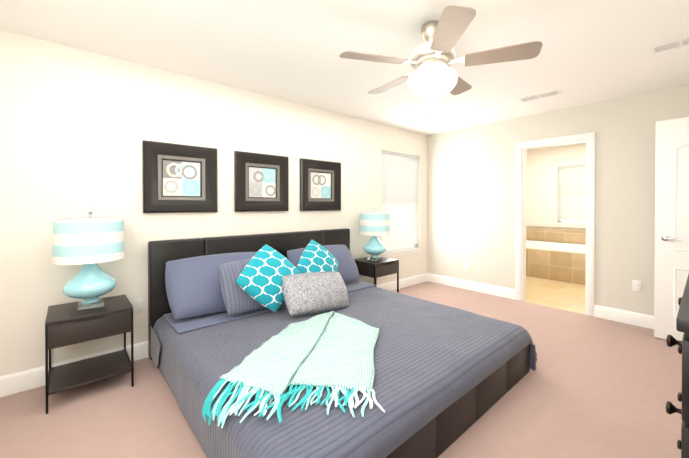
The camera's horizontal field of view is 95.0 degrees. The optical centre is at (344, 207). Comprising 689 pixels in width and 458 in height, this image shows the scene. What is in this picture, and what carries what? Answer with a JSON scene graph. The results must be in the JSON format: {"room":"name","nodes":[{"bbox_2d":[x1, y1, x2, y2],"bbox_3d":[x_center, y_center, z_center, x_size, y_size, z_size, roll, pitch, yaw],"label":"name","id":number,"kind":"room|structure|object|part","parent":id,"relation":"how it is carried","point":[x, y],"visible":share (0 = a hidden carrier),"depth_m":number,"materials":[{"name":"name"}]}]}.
{"room":"bedroom","nodes":[
{"label":"bedroom","id":0,"kind":"room"},
{"bbox_2d":[0,30,427,375],"bbox_3d":[-0.670,0.029,3.584,5.600,2.440,0.120,0,1,-41],"label":"wall","id":1,"kind":"structure","parent":0,"point":[78,127],"depth_m":2.54,"materials":[{"name":"white paint"}]},
{"bbox_2d":[132,299,142,313],"bbox_3d":[-1.706,0.816,2.603,0.072,0.116,0.009,0,1,-41],"label":"electrical outlet","id":2,"kind":"object","parent":1,"relation":"attached to","point":[137,304],"visible":0.96,"depth_m":2.60,"materials":[{"name":"white plastic"}]},
{"bbox_2d":[142,140,217,212],"bbox_3d":[-1.438,-0.255,2.804,0.600,0.600,0.042,0,1,-41],"label":"picture","id":3,"kind":"object","parent":1,"relation":"attached to","point":[179,178],"visible":0.98,"depth_m":2.79,"materials":[{"name":"black wood"}]},
{"bbox_2d":[163,160,199,195],"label":"art","id":4,"kind":"object","parent":3,"relation":"attached to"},
{"bbox_2d":[0,273,427,396],"bbox_3d":[-0.625,1.181,3.542,5.360,0.135,0.016,0,1,-41],"label":"baseboard","id":5,"kind":"structure","parent":1,"relation":"attached to","point":[20,381],"depth_m":2.27,"materials":[{"name":"white wood"}]},
{"bbox_2d":[234,151,288,211],"bbox_3d":[-0.853,-0.259,3.313,0.600,0.600,0.042,0,1,-41],"label":"picture","id":6,"kind":"object","parent":1,"relation":"attached to","point":[261,182],"visible":1,"depth_m":3.30,"materials":[{"name":"black wood"}]},
{"bbox_2d":[249,167,275,197],"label":"art","id":7,"kind":"object","parent":6,"relation":"attached to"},
{"bbox_2d":[300,158,340,210],"bbox_3d":[-0.276,-0.263,3.815,0.600,0.600,0.042,0,1,-41],"label":"picture","id":8,"kind":"object","parent":1,"relation":"attached to","point":[320,184],"visible":1,"depth_m":3.80,"materials":[{"name":"black wood"}]},
{"bbox_2d":[311,172,330,198],"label":"art","id":9,"kind":"object","parent":8,"relation":"attached to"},
{"bbox_2d":[381,150,418,252],"bbox_3d":[0.857,-0.084,4.891,0.932,1.492,0.060,0,1,-41],"label":"window blinds","id":10,"kind":"object","parent":1,"relation":"attached to","point":[399,187],"visible":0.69,"depth_m":4.89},
{"bbox_2d":[380,246,422,257],"bbox_3d":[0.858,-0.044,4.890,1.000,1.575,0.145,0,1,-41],"label":"window sill","id":11,"kind":"structure","parent":1,"relation":"in","point":[401,253],"depth_m":4.85,"materials":[{"name":"white"}]},
{"bbox_2d":[0,276,681,457],"bbox_3d":[1.542,1.303,2.987,8.140,0.100,3.940,0,1,-41],"label":"floor","id":12,"kind":"structure","parent":0,"point":[592,387],"depth_m":2.01,"materials":[{"name":"carpet"}]},
{"bbox_2d":[45,294,133,413],"bbox_3d":[-1.789,0.979,2.228,0.450,0.560,0.420,0,1,-41],"label":"nightstand","id":13,"kind":"object","parent":12,"relation":"on","point":[66,324],"visible":0.98,"depth_m":2.13,"materials":[{"name":"brown wood"}]},
{"bbox_2d":[52,211,124,310],"bbox_3d":[-1.789,0.361,2.223,0.396,0.676,0.396,0,1,-41],"label":"lamp","id":14,"kind":"object","parent":13,"relation":"on","point":[90,243],"visible":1,"depth_m":2.10,"materials":[{"name":"teal ceramic"}]},
{"bbox_3d":[-1.789,0.224,2.222,0.396,0.290,0.396,0,1,-41],"label":"lamp shade","id":15,"kind":"part","parent":14,"relation":"part of","materials":[{"name":"fabric"}]},
{"bbox_3d":[-1.759,0.199,2.187,0.328,0.351,0.284,0,1,-41],"label":"stem","id":16,"kind":"part","parent":14,"relation":"part of","materials":[{"name":"silver metal"}]},
{"bbox_2d":[148,228,536,457],"bbox_3d":[-0.090,0.769,2.523,2.226,0.975,2.228,0,1,-41],"label":"bed","id":17,"kind":"object","parent":12,"relation":"on","point":[303,344],"visible":1,"depth_m":2.03,"materials":[{"name":"grey fabric"}]},
{"bbox_2d":[165,252,256,318],"bbox_3d":[-1.054,0.645,2.766,0.950,0.550,0.220,0,-34,-41],"label":"pillow","id":18,"kind":"object","parent":17,"relation":"on","point":[193,288],"depth_m":2.55,"materials":[{"name":"purple fabric"}]},
{"bbox_3d":[-0.786,0.763,3.328,2.200,0.975,0.100,0,1,-41],"label":"headboard","id":19,"kind":"part","parent":17,"relation":"part of","materials":[{"name":"black leather"}]},
{"bbox_2d":[219,311,334,394],"bbox_3d":[-0.253,0.871,2.003,1.097,0.027,0.747,0,1,-41],"label":"throw","id":20,"kind":"object","parent":17,"relation":"on","point":[302,354],"depth_m":1.78,"materials":[{"name":"white fabric"}]},
{"bbox_2d":[287,245,359,283],"bbox_3d":[-0.215,0.649,3.508,0.920,0.520,0.200,0,-34,-41],"label":"pillow","id":21,"kind":"object","parent":17,"relation":"on","point":[347,267],"depth_m":3.56,"materials":[{"name":"purple fabric"}]},
{"bbox_2d":[290,312,378,391],"bbox_3d":[-0.086,0.887,2.004,0.904,0.028,0.984,0,1,-41],"label":"throw","id":22,"kind":"object","parent":17,"relation":"on","point":[330,351],"depth_m":1.88,"materials":[{"name":"white fabric"}]},
{"bbox_2d":[354,257,398,292],"bbox_3d":[0.403,0.964,4.134,0.450,0.560,0.420,0,1,-41],"label":"nightstand","id":23,"kind":"object","parent":12,"relation":"on","point":[384,266],"visible":0.52,"depth_m":3.99,"materials":[{"name":"brown wood"}]},
{"bbox_2d":[360,208,389,260],"bbox_3d":[0.395,0.346,4.122,0.396,0.676,0.396,0,1,-41],"label":"lamp","id":24,"kind":"object","parent":23,"relation":"on","point":[374,224],"visible":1,"depth_m":3.99,"materials":[{"name":"teal ceramic"}]},
{"bbox_3d":[0.395,0.209,4.121,0.396,0.290,0.396,0,1,-41],"label":"lamp shade","id":25,"kind":"part","parent":24,"relation":"part of","materials":[{"name":"fabric"}]},
{"bbox_2d":[526,226,585,284],"bbox_3d":[3.951,0.808,5.541,0.894,0.850,2.288,0,1,-41],"label":"bathtub","id":26,"kind":"object","parent":12,"relation":"on","point":[556,253],"visible":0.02,"depth_m":5.51,"materials":[{"name":"beige tile"}]},
{"bbox_2d":[665,274,688,457],"bbox_3d":[1.296,0.746,0.781,1.118,1.050,0.676,0,1,-41],"label":"dresser","id":27,"kind":"object","parent":12,"relation":"on","point":[682,321],"visible":1,"depth_m":0.66,"materials":[{"name":"black wood"}]},
{"bbox_2d":[0,0,688,134],"bbox_3d":[1.542,-1.236,2.966,8.140,0.100,3.940,0,1,-41],"label":"ceiling","id":28,"kind":"structure","parent":0,"point":[593,51],"depth_m":2.30,"materials":[{"name":"white paint"}]},
{"bbox_2d":[339,4,542,142],"bbox_3d":[0.570,-0.809,2.092,1.183,0.739,1.178,0,1,-41],"label":"ceiling fan","id":29,"kind":"object","parent":28,"relation":"hanging from","point":[431,61],"visible":1,"depth_m":1.94,"materials":[{"name":"silver metal"}]},
{"bbox_3d":[0.571,-1.044,2.058,0.284,0.269,0.284,0,1,-41],"label":"motor","id":30,"kind":"part","parent":29,"relation":"part of","materials":[{"name":"silver metal"}]},
{"bbox_3d":[0.571,-0.782,2.060,0.316,0.155,0.316,0,1,-41],"label":"lamp shade","id":31,"kind":"part","parent":29,"relation":"part of","materials":[{"name":"white glass"}]},
{"bbox_2d":[518,90,561,101],"bbox_3d":[2.088,-1.187,3.382,0.150,0.004,0.380,0,1,-41],"label":"ceiling vent","id":32,"kind":"object","parent":28,"relation":"in","point":[543,95],"visible":1,"depth_m":3.37,"materials":[{"name":"white metal"}]},
{"bbox_2d":[650,37,688,53],"bbox_3d":[2.414,-1.178,2.268,0.150,0.004,0.300,0,1,-41],"label":"ceiling vent","id":33,"kind":"object","parent":28,"relation":"in","point":[670,45],"visible":1,"depth_m":2.31,"materials":[{"name":"white metal"}]},
{"bbox_2d":[526,142,585,227],"bbox_3d":[4.338,0.011,5.872,0.120,2.440,2.300,0,1,-41],"label":"wall","id":34,"kind":"structure","parent":0,"point":[542,183],"depth_m":6.20,"materials":[{"name":"white paint"}]},
{"bbox_2d":[526,228,585,244],"bbox_3d":[3.951,0.583,5.540,0.894,0.300,2.288,0,1,-41],"label":"backsplash","id":35,"kind":"structure","parent":34,"relation":"attached to","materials":[{"name":"beige tile"}]},
{"bbox_2d":[555,165,585,227],"bbox_3d":[4.379,-0.201,5.799,0.148,1.155,0.840,0,1,-41],"label":"bathroom window","id":36,"kind":"structure","parent":34,"relation":"in","point":[572,198],"depth_m":5.91,"materials":[{"name":"white glass"}]},
{"bbox_3d":[4.377,-0.201,5.798,0.145,1.155,0.840,0,1,-41],"label":"frame","id":37,"kind":"part","parent":36,"relation":"part of","materials":[{"name":"white"}]},
{"bbox_2d":[427,85,688,315],"bbox_3d":[2.690,0.026,3.896,0.120,2.440,3.820,0,1,-41],"label":"wall","id":38,"kind":"structure","parent":0,"point":[471,198],"depth_m":3.86,"materials":[{"name":"beige paint"}]},
{"bbox_2d":[464,262,467,269],"bbox_3d":[1.841,0.889,4.780,0.009,0.116,0.072,0,1,-41],"label":"electrical outlet","id":39,"kind":"object","parent":38,"relation":"attached to","point":[465,265],"visible":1,"depth_m":4.78,"materials":[{"name":"white plastic"}]},
{"bbox_2d":[428,273,514,299],"bbox_3d":[1.849,1.172,4.769,0.016,0.135,1.380,0,1,-41],"label":"baseboard","id":40,"kind":"structure","parent":38,"relation":"attached to","point":[504,292],"depth_m":4.68,"materials":[{"name":"white wood"}]},
{"bbox_2d":[515,132,594,316],"bbox_3d":[2.630,0.193,3.966,0.156,2.106,0.845,0,1,-41],"label":"door frame","id":41,"kind":"structure","parent":38,"relation":"attached to","point":[520,261],"depth_m":3.88,"materials":[{"name":"white wood"}]},
{"bbox_2d":[594,305,653,328],"bbox_3d":[3.335,1.185,3.060,0.016,0.135,1.459,0,1,-41],"label":"baseboard","id":42,"kind":"structure","parent":38,"relation":"attached to","point":[629,317],"depth_m":3.41,"materials":[{"name":"white wood"}]},
{"bbox_2d":[632,280,641,291],"bbox_3d":[3.094,0.831,3.338,0.009,0.116,0.072,0,1,-41],"label":"electrical outlet","id":43,"kind":"object","parent":38,"relation":"attached to","point":[636,285],"visible":1,"depth_m":3.34,"materials":[{"name":"white plastic"}]},
{"bbox_2d":[654,117,688,340],"bbox_3d":[3.241,0.214,2.723,0.043,2.058,0.805,0,1,-41],"label":"door leaf","id":44,"kind":"structure","parent":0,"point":[671,272],"depth_m":2.94,"materials":[{"name":"white wood"}]},
{"bbox_2d":[661,235,682,240],"bbox_3d":[3.020,0.289,2.913,0.055,0.054,0.142,0,1,-41],"label":"door handle","id":45,"kind":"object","parent":44,"relation":"attached to","point":[665,238],"depth_m":2.93,"materials":[{"name":"silver metal"}]}
]}

